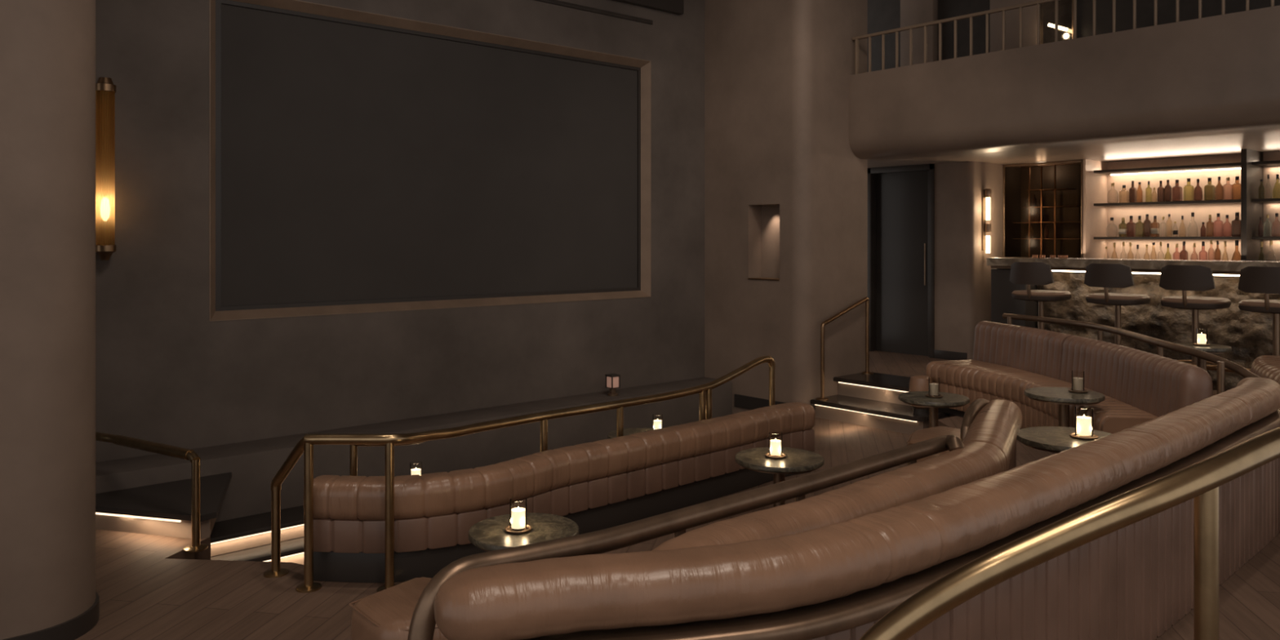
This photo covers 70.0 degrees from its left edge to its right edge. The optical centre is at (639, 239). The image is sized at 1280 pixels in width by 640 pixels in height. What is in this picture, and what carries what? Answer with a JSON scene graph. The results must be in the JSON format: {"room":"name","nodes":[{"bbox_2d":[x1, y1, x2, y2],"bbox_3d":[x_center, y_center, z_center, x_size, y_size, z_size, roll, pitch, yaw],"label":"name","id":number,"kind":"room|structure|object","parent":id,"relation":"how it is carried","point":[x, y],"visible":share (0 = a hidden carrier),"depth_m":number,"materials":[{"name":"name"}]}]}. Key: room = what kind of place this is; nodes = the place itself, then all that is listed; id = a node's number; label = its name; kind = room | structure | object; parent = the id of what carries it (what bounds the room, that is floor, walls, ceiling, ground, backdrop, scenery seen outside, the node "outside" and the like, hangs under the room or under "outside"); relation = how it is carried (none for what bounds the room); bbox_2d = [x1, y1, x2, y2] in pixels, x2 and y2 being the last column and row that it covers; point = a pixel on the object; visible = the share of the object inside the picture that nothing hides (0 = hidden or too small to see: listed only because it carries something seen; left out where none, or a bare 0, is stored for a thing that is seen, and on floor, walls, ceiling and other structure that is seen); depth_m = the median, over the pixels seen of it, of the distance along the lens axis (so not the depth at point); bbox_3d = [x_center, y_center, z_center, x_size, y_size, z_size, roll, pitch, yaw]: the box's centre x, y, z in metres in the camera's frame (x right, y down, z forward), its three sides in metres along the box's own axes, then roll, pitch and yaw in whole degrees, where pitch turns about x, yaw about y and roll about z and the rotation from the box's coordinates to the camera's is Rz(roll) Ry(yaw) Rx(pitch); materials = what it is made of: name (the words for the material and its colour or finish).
{"room":"bar","nodes":[
{"label":"bar","id":0,"kind":"room"},
{"bbox_2d":[0,0,95,639],"bbox_3d":[-3.972,-1.220,3.248,3.500,5.960,0.880,0,0,-41],"label":"column","id":1,"kind":"structure","parent":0,"point":[47,47],"depth_m":3.92,"materials":[{"name":"paint"}]},
{"bbox_2d":[3,591,99,639],"bbox_3d":[-3.966,1.715,3.253,3.515,0.090,0.910,0,0,-41],"label":"baseboard","id":2,"kind":"structure","parent":1,"relation":"attached to","point":[79,625],"depth_m":4.01,"materials":[{"name":"grey paint"}]},
{"bbox_2d":[95,0,704,557],"bbox_3d":[-2.832,-0.825,7.109,11.100,6.750,0.350,0,0,-41],"label":"wall","id":3,"kind":"structure","parent":0,"point":[166,373],"depth_m":7.22,"materials":[{"name":"paint"}]},
{"bbox_2d":[95,77,115,260],"bbox_3d":[-3.574,-0.465,6.098,0.128,1.210,0.193,0,0,-41],"label":"wall sconce","id":4,"kind":"object","parent":3,"relation":"attached to","point":[105,90],"visible":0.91,"depth_m":6.03,"materials":[{"name":"brown metal"}]},
{"bbox_2d":[95,377,732,522],"bbox_3d":[-2.958,1.780,6.486,10.090,0.560,0.417,0,0,-41],"label":"ledge","id":5,"kind":"object","parent":3,"relation":"attached to","point":[253,465],"visible":0.47,"depth_m":7.30,"materials":[{"name":"paint"}]},
{"bbox_2d":[604,373,620,395],"bbox_3d":[-0.261,1.400,8.780,0.104,0.200,0.104,0,0,-41],"label":"lantern","id":6,"kind":"object","parent":5,"relation":"on","point":[612,381],"visible":1,"depth_m":8.75,"materials":[{"name":"glass"}]},
{"bbox_2d":[208,0,650,321],"bbox_3d":[-1.543,-0.623,8.080,4.292,2.437,0.126,0,0,-41],"label":"projection screen","id":7,"kind":"object","parent":3,"relation":"attached to","point":[360,162],"visible":1,"depth_m":7.77,"materials":[{"name":"fabric"}]},
{"bbox_2d":[535,0,653,24],"bbox_3d":[-1.506,-2.240,8.023,4.340,0.040,0.020,0,0,-41],"label":"trim","id":8,"kind":"structure","parent":3,"relation":"attached to","point":[552,2],"depth_m":8.97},
{"bbox_2d":[613,0,684,14],"bbox_3d":[-1.257,-2.490,8.209,4.520,0.220,0.070,0,0,-41],"label":"trim","id":9,"kind":"structure","parent":3,"relation":"attached to","point":[674,6],"depth_m":9.47,"materials":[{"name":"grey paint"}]},
{"bbox_2d":[75,417,911,639],"bbox_3d":[-0.200,2.105,3.256,9.599,0.690,12.511,0,0,0],"label":"floor","id":10,"kind":"structure","parent":0,"point":[148,587],"depth_m":4.58,"materials":[{"name":"brown wood"}]},
{"bbox_2d":[95,511,216,538],"bbox_3d":[-3.370,1.702,5.880,1.660,0.115,1.040,0,0,0],"label":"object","id":11,"kind":"structure","parent":10,"relation":"on","point":[183,529],"depth_m":5.45,"materials":[{"name":"paint"}]},
{"bbox_2d":[95,512,181,522],"bbox_3d":[-3.395,1.657,5.516,1.420,0.010,0.069,0,0,9],"label":"light","id":12,"kind":"object","parent":11,"relation":"attached to","point":[99,513],"visible":0.52,"depth_m":5.44,"materials":[{"name":"white plastic"}]},
{"bbox_2d":[95,431,208,552],"bbox_3d":[-3.204,1.483,5.600,1.701,0.554,0.126,0,0,31],"label":"handrail","id":13,"kind":"object","parent":11,"relation":"on","point":[189,455],"visible":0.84,"depth_m":5.21,"materials":[{"name":"gold metal"}]},
{"bbox_2d":[95,471,231,521],"bbox_3d":[-3.350,1.627,5.862,1.700,0.035,1.075,0,0,0],"label":"staircase","id":14,"kind":"structure","parent":11,"relation":"on","point":[171,500],"depth_m":5.64,"materials":[{"name":"grey paint"}]},
{"bbox_2d":[348,577,448,639],"bbox_3d":[-0.705,1.508,3.216,0.523,0.505,0.521,0,0,-41],"label":"leather bench","id":15,"kind":"object","parent":10,"relation":"on","point":[386,614],"visible":0.51,"depth_m":3.11,"materials":[{"name":"brown leather"}]},
{"bbox_2d":[468,512,578,551],"bbox_3d":[-0.529,1.540,4.170,0.500,0.439,0.500,0,0,-41],"label":"round table","id":16,"kind":"object","parent":10,"relation":"on","point":[490,534],"visible":0.45,"depth_m":4.13,"materials":[{"name":"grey stone"}]},
{"bbox_2d":[504,497,532,533],"bbox_3d":[-0.551,1.251,4.147,0.124,0.140,0.124,0,0,-41],"label":"candle holder","id":17,"kind":"object","parent":16,"relation":"on","point":[518,516],"visible":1,"depth_m":4.12,"materials":[{"name":"brown metal"}]},
{"bbox_2d":[407,435,964,639],"bbox_3d":[0.383,1.281,3.001,2.456,0.959,0.165,0,0,-40],"label":"handrail","id":18,"kind":"object","parent":10,"relation":"on","point":[423,623],"visible":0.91,"depth_m":2.70,"materials":[{"name":"brown metal"}]},
{"bbox_2d":[734,447,824,507],"bbox_3d":[0.814,1.517,5.350,0.516,0.487,0.516,0,0,-41],"label":"round table","id":19,"kind":"object","parent":10,"relation":"on","point":[797,460],"visible":0.64,"depth_m":5.26,"materials":[{"name":"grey stone"}]},
{"bbox_2d":[764,431,786,458],"bbox_3d":[0.793,1.203,5.350,0.124,0.140,0.124,0,0,-41],"label":"candle holder","id":20,"kind":"object","parent":19,"relation":"on","point":[775,445],"visible":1,"depth_m":5.32,"materials":[{"name":"clear glass"}]},
{"bbox_2d":[815,404,949,434],"bbox_3d":[2.287,1.688,8.745,0.440,0.145,1.209,0,0,-41],"label":"stair riser","id":21,"kind":"structure","parent":10,"relation":"on","point":[907,427],"depth_m":8.56,"materials":[{"name":"paint"}]},
{"bbox_2d":[810,394,949,421],"bbox_3d":[2.260,1.600,8.700,0.460,0.040,1.239,0,0,-41],"label":"stair tread","id":22,"kind":"structure","parent":21,"relation":"on","point":[842,402],"depth_m":8.62,"materials":[{"name":"black stone"}]},
{"bbox_2d":[816,297,873,399],"bbox_3d":[2.085,1.090,9.272,0.874,0.980,0.124,0,0,-41],"label":"handrail","id":23,"kind":"object","parent":22,"relation":"on","point":[866,300],"visible":1,"depth_m":9.23,"materials":[{"name":"brown metal"}]},
{"bbox_2d":[837,382,911,405],"bbox_3d":[2.543,1.508,8.969,0.360,0.145,1.209,0,0,-41],"label":"stair","id":24,"kind":"structure","parent":22,"relation":"on","point":[856,391],"depth_m":9.01,"materials":[{"name":"paint"}]},
{"bbox_2d":[833,372,911,391],"bbox_3d":[2.587,1.416,8.987,0.590,0.040,1.239,0,0,-41],"label":"stair","id":25,"kind":"structure","parent":24,"relation":"on","point":[900,383],"depth_m":9.07,"materials":[{"name":"brown wood"}]},
{"bbox_2d":[909,374,933,414],"bbox_3d":[2.555,1.409,8.309,0.210,0.342,0.210,0,0,-41],"label":"pouf","id":26,"kind":"object","parent":22,"relation":"on","point":[917,382],"visible":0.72,"depth_m":8.24,"materials":[{"name":"brown leather"}]},
{"bbox_2d":[906,426,959,462],"bbox_3d":[1.868,1.480,5.565,0.628,0.560,0.534,0,0,-41],"label":"leather bench","id":27,"kind":"object","parent":10,"relation":"on","point":[920,435],"visible":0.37,"depth_m":5.63,"materials":[{"name":"brown leather"}]},
{"bbox_2d":[897,391,969,427],"bbox_3d":[2.312,1.500,7.200,0.536,0.519,0.536,0,0,-41],"label":"round table","id":28,"kind":"object","parent":10,"relation":"on","point":[917,397],"visible":0.59,"depth_m":7.11,"materials":[{"name":"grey stone"}]},
{"bbox_2d":[924,377,942,398],"bbox_3d":[2.315,1.165,7.200,0.134,0.151,0.134,0,0,-41],"label":"candle holder","id":29,"kind":"object","parent":28,"relation":"on","point":[933,388],"visible":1,"depth_m":7.18,"materials":[{"name":"brown metal"}]},
{"bbox_2d":[704,0,867,413],"bbox_3d":[1.554,-0.825,9.811,1.060,6.750,1.360,0,0,-41],"label":"wall","id":30,"kind":"structure","parent":0,"point":[786,188],"depth_m":9.38,"materials":[{"name":"paint"}]},
{"bbox_2d":[733,394,815,410],"bbox_3d":[1.377,1.695,9.348,0.215,0.130,0.925,0,0,-41],"label":"baseboard","id":31,"kind":"structure","parent":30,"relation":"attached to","point":[740,401],"depth_m":9.45,"materials":[{"name":"grey paint"}]},
{"bbox_2d":[867,159,945,168],"bbox_3d":[3.035,-1.270,11.307,3.140,0.760,1.660,0,0,-41],"label":"ceiling","id":32,"kind":"structure","parent":0,"point":[871,163],"depth_m":10.66,"materials":[{"name":"paint"}]},
{"bbox_2d":[934,161,1021,359],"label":"wall","id":33,"kind":"structure","parent":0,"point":[962,274],"depth_m":10.59,"materials":[{"name":"paint"}]},
{"bbox_2d":[867,163,934,358],"bbox_3d":[3.215,0.255,11.162,0.180,2.290,0.925,0,0,-41],"label":"door","id":34,"kind":"structure","parent":33,"relation":"attached to","point":[901,198],"depth_m":11.21,"materials":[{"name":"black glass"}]},
{"bbox_2d":[933,349,967,359],"bbox_3d":[3.598,1.350,10.607,0.015,0.100,0.415,0,0,-41],"label":"baseboard","id":35,"kind":"structure","parent":33,"relation":"attached to","point":[941,354],"depth_m":10.60,"materials":[{"name":"grey paint"}]},
{"bbox_2d":[982,188,991,253],"bbox_3d":[4.000,-0.210,10.538,0.072,0.740,0.095,0,0,-41],"label":"wall sconce","id":36,"kind":"object","parent":33,"relation":"attached to","point":[986,193],"visible":1,"depth_m":10.52,"materials":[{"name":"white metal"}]},
{"bbox_2d":[869,351,1217,417],"bbox_3d":[5.361,1.590,8.772,8.277,0.380,8.345,0,0,0],"label":"floor","id":37,"kind":"structure","parent":0,"point":[880,362],"depth_m":10.29,"materials":[{"name":"brown wood"}]},
{"bbox_2d":[1009,262,1071,329],"bbox_3d":[3.909,0.810,8.941,0.550,1.180,0.490,0,0,-41],"label":"bar stool","id":38,"kind":"object","parent":37,"relation":"on","point":[1028,273],"visible":0.71,"depth_m":8.77,"materials":[{"name":"brown leather"}]},
{"bbox_2d":[1011,289,1071,296],"bbox_3d":[3.932,0.522,8.961,0.490,0.043,0.490,0,0,-41],"label":"seat cushion","id":39,"kind":"object","parent":38,"relation":"on","point":[1021,292],"depth_m":8.79,"materials":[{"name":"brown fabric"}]},
{"bbox_2d":[1003,160,1082,272],"bbox_3d":[4.787,0.258,10.674,0.436,2.285,0.927,0,0,-41],"label":"display cabinet","id":40,"kind":"object","parent":37,"relation":"on","point":[1057,190],"visible":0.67,"depth_m":10.87,"materials":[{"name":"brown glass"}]},
{"bbox_2d":[1013,221,1080,223],"bbox_3d":[4.803,-0.196,10.668,0.280,0.008,0.797,0,0,-41],"label":"shelf","id":41,"kind":"object","parent":40,"relation":"attached to","point":[1023,222],"depth_m":10.73,"materials":[{"name":"brown wood"}]},
{"bbox_2d":[1027,188,1076,191],"bbox_3d":[4.803,-0.576,10.668,0.280,0.008,0.457,0,0,-41],"label":"shelf","id":42,"kind":"object","parent":40,"relation":"attached to","point":[1037,189],"depth_m":10.64,"materials":[{"name":"brown wood"}]},
{"bbox_2d":[1024,205,1080,208],"bbox_3d":[4.826,-0.376,10.642,0.280,0.008,0.627,0,0,-41],"label":"shelf","id":43,"kind":"object","parent":40,"relation":"attached to","point":[1037,206],"depth_m":10.65,"materials":[{"name":"brown wood"}]},
{"bbox_2d":[1084,263,1151,345],"bbox_3d":[4.380,0.810,8.403,0.550,1.180,0.490,0,0,-41],"label":"bar stool","id":44,"kind":"object","parent":37,"relation":"on","point":[1105,276],"visible":0.78,"depth_m":8.24,"materials":[{"name":"brown leather"}]},
{"bbox_2d":[1085,293,1151,300],"bbox_3d":[4.403,0.522,8.423,0.490,0.043,0.490,0,0,-41],"label":"seat cushion","id":45,"kind":"object","parent":44,"relation":"on","point":[1095,296],"depth_m":8.26,"materials":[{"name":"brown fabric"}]},
{"bbox_2d":[1002,313,1261,394],"bbox_3d":[3.691,1.056,6.903,0.472,0.688,3.839,0,0,0],"label":"handrail","id":46,"kind":"object","parent":37,"relation":"on","point":[1221,362],"visible":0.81,"depth_m":6.50,"materials":[{"name":"brown metal"}]},
{"bbox_2d":[991,268,1279,391],"bbox_3d":[5.939,0.860,7.681,0.464,1.080,6.138,0,0,-41],"label":"bar","id":47,"kind":"object","parent":37,"relation":"on","point":[1249,335],"visible":0.45,"depth_m":8.90,"materials":[{"name":"brown stone"}]},
{"bbox_2d":[986,257,1279,276],"bbox_3d":[6.056,0.267,7.597,0.520,0.134,6.458,0,0,-41],"label":"countertop","id":48,"kind":"structure","parent":47,"relation":"on","point":[1220,268],"depth_m":8.75,"materials":[{"name":"stone"}]},
{"bbox_2d":[1132,271,1238,276],"bbox_3d":[5.709,0.870,9.831,0.440,1.060,1.487,0,0,-41],"label":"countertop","id":49,"kind":"structure","parent":37,"relation":"on","point":[1138,272],"depth_m":9.30,"materials":[{"name":"stone"}]},
{"bbox_2d":[1179,241,1187,259],"bbox_3d":[5.744,0.180,9.654,0.065,0.317,0.065,0,0,-41],"label":"bottle","id":50,"kind":"object","parent":49,"relation":"on","point":[1184,253],"visible":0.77,"depth_m":9.64,"materials":[{"name":"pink glass"}]},
{"bbox_2d":[1159,264,1231,367],"bbox_3d":[4.801,0.810,7.923,0.550,1.180,0.490,0,0,-41],"label":"bar stool","id":51,"kind":"object","parent":37,"relation":"on","point":[1184,278],"visible":0.84,"depth_m":7.76,"materials":[{"name":"brown leather"}]},
{"bbox_2d":[1160,296,1231,303],"bbox_3d":[4.823,0.522,7.942,0.490,0.043,0.490,0,0,-41],"label":"seat cushion","id":52,"kind":"object","parent":51,"relation":"on","point":[1168,300],"depth_m":7.79,"materials":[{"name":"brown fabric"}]},
{"bbox_2d":[1175,342,1231,370],"bbox_3d":[4.422,1.119,7.200,0.400,0.562,0.400,0,0,-41],"label":"round table","id":53,"kind":"object","parent":37,"relation":"on","point":[1212,348],"visible":0.3,"depth_m":7.14,"materials":[{"name":"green stone"}]},
{"bbox_2d":[1192,328,1210,346],"bbox_3d":[4.422,0.771,7.200,0.118,0.133,0.118,0,0,-41],"label":"candle holder","id":54,"kind":"object","parent":53,"relation":"on","point":[1201,339],"visible":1,"depth_m":7.18,"materials":[{"name":"brown metal"}]},
{"bbox_2d":[1237,266,1279,369],"bbox_3d":[5.192,0.810,7.475,0.550,1.180,0.490,0,0,-41],"label":"bar stool","id":55,"kind":"object","parent":37,"relation":"on","point":[1252,279],"visible":0.8,"depth_m":7.37,"materials":[{"name":"brown leather"}]},
{"bbox_2d":[1238,299,1279,307],"bbox_3d":[5.215,0.522,7.495,0.490,0.043,0.490,0,0,-41],"label":"seat cushion","id":56,"kind":"object","parent":55,"relation":"on","point":[1246,303],"depth_m":7.41,"materials":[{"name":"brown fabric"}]},
{"bbox_2d":[1250,355,1279,384],"bbox_3d":[4.443,1.125,5.826,0.729,0.550,1.847,0,0,19],"label":"leather bench","id":57,"kind":"object","parent":37,"relation":"on","point":[1268,366],"visible":0.34,"depth_m":6.25,"materials":[{"name":"brown leather"}]},
{"bbox_2d":[867,0,1279,71],"bbox_3d":[6.172,-2.925,8.284,0.200,2.550,10.340,0,0,-41],"label":"wall","id":58,"kind":"structure","parent":0,"point":[882,15],"depth_m":10.62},
{"bbox_2d":[900,0,937,66],"bbox_3d":[3.414,-2.925,11.193,0.120,2.550,0.452,0,0,-41],"label":"trim","id":59,"kind":"structure","parent":58,"relation":"attached to","point":[913,12],"depth_m":11.13,"materials":[{"name":"paint"}]},
{"bbox_2d":[990,0,1037,52],"bbox_3d":[4.217,-2.925,10.275,0.120,2.550,0.547,0,0,-41],"label":"trim","id":60,"kind":"structure","parent":58,"relation":"attached to","point":[1029,13],"depth_m":10.24,"materials":[{"name":"paint"}]},
{"bbox_2d":[1040,0,1073,44],"bbox_3d":[4.532,-2.475,9.964,0.054,1.510,0.426,0,0,-41],"label":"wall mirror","id":61,"kind":"object","parent":58,"relation":"attached to","point":[1065,7],"visible":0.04,"depth_m":9.93,"materials":[{"name":"brown mirror"}]},
{"bbox_2d":[937,415,1279,639],"bbox_3d":[2.025,1.670,3.550,5.150,0.180,9.499,0,0,0],"label":"floor","id":62,"kind":"structure","parent":0,"point":[1250,598],"depth_m":4.02,"materials":[{"name":"brown wood"}]},
{"bbox_2d":[651,399,1022,551],"bbox_3d":[1.072,1.208,3.541,0.452,0.743,3.101,0,0,38],"label":"curved sofa","id":63,"kind":"object","parent":62,"relation":"on","point":[989,442],"visible":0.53,"depth_m":3.13,"materials":[{"name":"beige leather"}]},
{"bbox_2d":[434,377,1279,639],"bbox_3d":[1.586,1.193,3.610,5.039,0.833,0.698,0,0,-41],"label":"curved sofa","id":64,"kind":"object","parent":62,"relation":"on","point":[1135,581],"visible":0.8,"depth_m":2.64,"materials":[{"name":"beige leather"}]},
{"bbox_2d":[960,398,990,441],"bbox_3d":[1.698,1.201,4.615,0.071,0.760,0.600,0,0,33],"label":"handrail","id":65,"kind":"object","parent":62,"relation":"on","point":[975,406],"visible":0.34,"depth_m":4.50,"materials":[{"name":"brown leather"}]},
{"bbox_2d":[1016,426,1112,453],"bbox_3d":[2.263,1.309,4.800,0.544,0.543,0.544,0,0,-41],"label":"round table","id":66,"kind":"object","parent":62,"relation":"on","point":[1055,439],"visible":0.32,"depth_m":4.77,"materials":[{"name":"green stone"}]},
{"bbox_2d":[1069,406,1098,439],"bbox_3d":[2.321,0.959,4.780,0.139,0.157,0.139,0,0,-41],"label":"candle holder","id":67,"kind":"object","parent":66,"relation":"on","point":[1083,424],"visible":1,"depth_m":4.75,"materials":[{"name":"brown metal"}]},
{"bbox_2d":[1024,386,1105,426],"bbox_3d":[2.838,1.304,6.120,0.490,0.552,0.490,0,0,-41],"label":"round table","id":68,"kind":"object","parent":62,"relation":"on","point":[1060,396],"visible":0.62,"depth_m":6.04,"materials":[{"name":"green stone"}]},
{"bbox_2d":[1067,370,1088,393],"bbox_3d":[2.947,0.958,6.152,0.124,0.140,0.124,0,0,-41],"label":"candle holder","id":69,"kind":"object","parent":68,"relation":"on","point":[1077,383],"visible":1,"depth_m":6.12,"materials":[{"name":"brown metal"}]},
{"bbox_2d":[858,426,1279,639],"bbox_3d":[1.219,1.003,2.056,1.772,1.153,0.280,0,0,-19],"label":"handrail","id":70,"kind":"object","parent":62,"relation":"on","point":[1201,481],"visible":1,"depth_m":1.87,"materials":[{"name":"gold metal"}]},
{"bbox_2d":[925,320,1213,433],"bbox_3d":[3.226,1.179,7.137,0.864,0.803,3.265,0,0,-6],"label":"curved sofa","id":71,"kind":"object","parent":62,"relation":"on","point":[1138,387],"visible":0.57,"depth_m":7.09,"materials":[{"name":"beige leather"}]},
{"bbox_2d":[973,320,1072,379],"bbox_3d":[3.410,1.089,8.104,0.278,0.622,1.384,0,0,-10],"label":"cushion","id":72,"kind":"object","parent":71,"relation":"on","point":[1002,348],"depth_m":8.01,"materials":[{"name":"beige leather"}]},
{"bbox_2d":[1060,335,1213,417],"bbox_3d":[3.467,1.089,6.468,0.276,0.623,1.910,0,0,4],"label":"cushion","id":73,"kind":"object","parent":71,"relation":"on","point":[1134,383],"depth_m":6.22,"materials":[{"name":"beige leather"}]},
{"bbox_2d":[1021,154,1240,260],"bbox_3d":[6.907,0.230,8.598,0.880,2.340,6.845,0,0,-41],"label":"wall","id":74,"kind":"structure","parent":0,"point":[1097,188],"depth_m":10.13,"materials":[{"name":"beige paint"}]},
{"bbox_2d":[848,5,1279,166],"bbox_3d":[6.125,-1.265,7.472,3.400,0.850,8.180,0,0,-41],"label":"balcony","id":75,"kind":"object","parent":74,"relation":"attached to","point":[1210,86],"visible":0.94,"depth_m":7.84,"materials":[{"name":"paint"}]},
{"bbox_2d":[852,0,1274,74],"bbox_3d":[4.861,-1.889,6.426,0.036,0.397,8.070,0,0,-41],"label":"balcony railing","id":76,"kind":"object","parent":75,"relation":"on","point":[1037,2],"visible":0.99,"depth_m":8.33,"materials":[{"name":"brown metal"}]},
{"bbox_2d":[1093,162,1240,175],"bbox_3d":[5.723,-0.751,9.830,0.400,0.040,1.477,0,0,-41],"label":"shelf","id":77,"kind":"object","parent":74,"relation":"attached to","point":[1232,166],"visible":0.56,"depth_m":9.78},
{"bbox_2d":[1093,199,1240,206],"bbox_3d":[5.723,-0.387,9.830,0.400,0.028,1.477,0,0,-41],"label":"shelf","id":78,"kind":"object","parent":74,"relation":"attached to","point":[1229,201],"visible":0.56,"depth_m":9.72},
{"bbox_2d":[1128,181,1136,202],"bbox_3d":[5.424,-0.522,10.065,0.064,0.240,0.064,0,0,-41],"label":"bottle","id":79,"kind":"object","parent":78,"relation":"on","point":[1132,191],"visible":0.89,"depth_m":10.04,"materials":[{"name":"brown glass"}]},
{"bbox_2d":[1157,180,1164,201],"bbox_3d":[5.580,-0.514,9.796,0.059,0.225,0.059,0,0,-41],"label":"bottle","id":80,"kind":"object","parent":78,"relation":"on","point":[1160,189],"visible":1,"depth_m":9.77,"materials":[{"name":"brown glass"}]},
{"bbox_2d":[1164,179,1171,201],"bbox_3d":[5.642,-0.518,9.771,0.068,0.233,0.068,0,0,-41],"label":"bottle","id":81,"kind":"object","parent":78,"relation":"on","point":[1167,189],"visible":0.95,"depth_m":9.75,"materials":[{"name":"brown glass"}]},
{"bbox_2d":[1172,179,1182,200],"bbox_3d":[5.717,-0.518,9.731,0.084,0.232,0.084,0,0,-41],"label":"bottle","id":82,"kind":"object","parent":78,"relation":"on","point":[1176,190],"visible":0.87,"depth_m":9.70,"materials":[{"name":"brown glass"}]},
{"bbox_2d":[1193,178,1202,200],"bbox_3d":[5.831,-0.516,9.555,0.082,0.228,0.082,0,0,-41],"label":"bottle","id":83,"kind":"object","parent":78,"relation":"on","point":[1197,192],"visible":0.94,"depth_m":9.53,"materials":[{"name":"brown glass"}]},
{"bbox_2d":[1093,236,1240,239],"bbox_3d":[5.723,-0.012,9.830,0.400,0.028,1.477,0,0,-41],"label":"shelf","id":84,"kind":"object","parent":74,"relation":"attached to","point":[1095,237],"visible":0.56,"depth_m":9.68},
{"bbox_2d":[1126,215,1135,236],"bbox_3d":[5.413,-0.143,10.077,0.075,0.232,0.075,0,0,-41],"label":"bottle","id":85,"kind":"object","parent":84,"relation":"on","point":[1131,226],"visible":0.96,"depth_m":10.05,"materials":[{"name":"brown glass"}]},
{"bbox_2d":[1143,213,1151,236],"bbox_3d":[5.506,-0.150,9.926,0.073,0.246,0.073,0,0,-41],"label":"bottle","id":86,"kind":"object","parent":84,"relation":"on","point":[1147,223],"visible":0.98,"depth_m":9.90,"materials":[{"name":"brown glass"}]},
{"bbox_2d":[1231,212,1240,236],"bbox_3d":[6.048,-0.150,9.261,0.087,0.246,0.087,0,0,-41],"label":"bottle","id":87,"kind":"object","parent":84,"relation":"on","point":[1236,224],"visible":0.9,"depth_m":9.23,"materials":[{"name":"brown glass"}]},
{"bbox_2d":[1240,148,1262,261],"bbox_3d":[6.173,-0.220,9.209,0.580,1.440,0.050,0,0,-41],"label":"trim","id":88,"kind":"structure","parent":74,"relation":"attached to","point":[1251,187],"depth_m":9.09,"materials":[{"name":"black metal"}]},
{"bbox_2d":[1252,160,1279,166],"bbox_3d":[6.881,-0.751,8.506,0.400,0.040,1.940,0,0,-41],"label":"shelf","id":89,"kind":"object","parent":74,"relation":"attached to","point":[1264,163],"visible":1,"depth_m":9.06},
{"bbox_2d":[1252,198,1279,202],"bbox_3d":[6.881,-0.387,8.506,0.400,0.028,1.940,0,0,-41],"label":"shelf","id":90,"kind":"object","parent":74,"relation":"attached to","point":[1258,200],"visible":1,"depth_m":9.03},
{"bbox_2d":[1252,236,1279,239],"bbox_3d":[6.881,-0.012,8.506,0.400,0.028,1.940,0,0,-41],"label":"shelf","id":91,"kind":"object","parent":74,"relation":"attached to","point":[1253,237],"visible":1,"depth_m":9.01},
{"bbox_2d":[1257,217,1263,236],"bbox_3d":[6.200,-0.124,9.133,0.041,0.194,0.041,0,0,-41],"label":"bottle","id":92,"kind":"object","parent":91,"relation":"on","point":[1260,228],"visible":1,"depth_m":9.12,"materials":[{"name":"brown glass"}]},
{"bbox_2d":[1262,151,1279,261],"bbox_3d":[6.447,-0.220,9.299,0.050,1.440,0.175,0,0,-41],"label":"wall","id":93,"kind":"structure","parent":74,"relation":"attached to","point":[1270,252],"depth_m":9.29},
{"bbox_3d":[-1.791,2.450,5.236,10.200,0.200,3.840,0,0,-41],"label":"floor","id":94,"kind":"structure","parent":0,"visible":0},
{"bbox_2d":[269,553,303,564],"bbox_3d":[-0.840,2.220,7.504,5.380,0.260,0.200,0,0,-41],"label":"stair","id":95,"kind":"structure","parent":94,"relation":"on","point":[299,558],"depth_m":6.09,"materials":[{"name":"paint"}]},
{"bbox_2d":[210,537,303,561],"bbox_3d":[-0.834,2.075,7.482,5.400,0.030,0.220,0,0,-41],"label":"stair","id":96,"kind":"structure","parent":95,"relation":"on","point":[262,553],"depth_m":6.02,"materials":[{"name":"brown wood"}]},
{"bbox_2d":[210,525,303,556],"bbox_3d":[-1.011,2.013,7.700,5.380,0.095,0.320,0,0,-41],"label":"stair","id":97,"kind":"structure","parent":96,"relation":"on","point":[233,545],"depth_m":6.11,"materials":[{"name":"paint"}]},
{"bbox_2d":[210,505,303,542],"bbox_3d":[-1.008,1.950,7.682,5.400,0.030,0.350,0,0,-41],"label":"stair","id":98,"kind":"structure","parent":97,"relation":"on","point":[246,526],"depth_m":6.22,"materials":[{"name":"brown wood"}]},
{"bbox_2d":[263,355,775,593],"bbox_3d":[-0.320,1.624,5.801,3.826,1.453,0.729,0,0,-41],"label":"handrail","id":99,"kind":"object","parent":94,"relation":"on","point":[305,445],"visible":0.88,"depth_m":4.79,"materials":[{"name":"gold metal"}]},
{"bbox_2d":[313,401,815,582],"bbox_3d":[-0.264,1.794,5.929,3.830,1.113,0.963,0,0,-41],"label":"curved sofa","id":100,"kind":"object","parent":94,"relation":"on","point":[611,482],"visible":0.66,"depth_m":5.18,"materials":[{"name":"brown leather"}]},
{"bbox_2d":[607,427,652,439],"bbox_3d":[0.000,1.922,7.000,0.500,0.856,0.500,0,0,-41],"label":"round table","id":101,"kind":"object","parent":94,"relation":"on","point":[629,431],"visible":0.15,"depth_m":7.11,"materials":[{"name":"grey stone"}]},
{"bbox_2d":[652,414,662,430],"bbox_3d":[0.136,1.424,7.057,0.124,0.140,0.124,0,0,-41],"label":"candle holder","id":102,"kind":"object","parent":101,"relation":"on","point":[657,424],"visible":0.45,"depth_m":7.04,"materials":[{"name":"clear glass"}]},
{"bbox_3d":[-1.512,1.978,6.000,0.500,0.744,0.500,0,0,-41],"label":"round table","id":103,"kind":"object","parent":94,"relation":"on","visible":0},
{"bbox_2d":[409,462,422,475],"bbox_3d":[-1.470,1.536,6.000,0.124,0.140,0.124,0,0,-41],"label":"candle holder","id":104,"kind":"object","parent":103,"relation":"on","point":[415,471],"visible":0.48,"depth_m":5.99,"materials":[{"name":"clear glass"}]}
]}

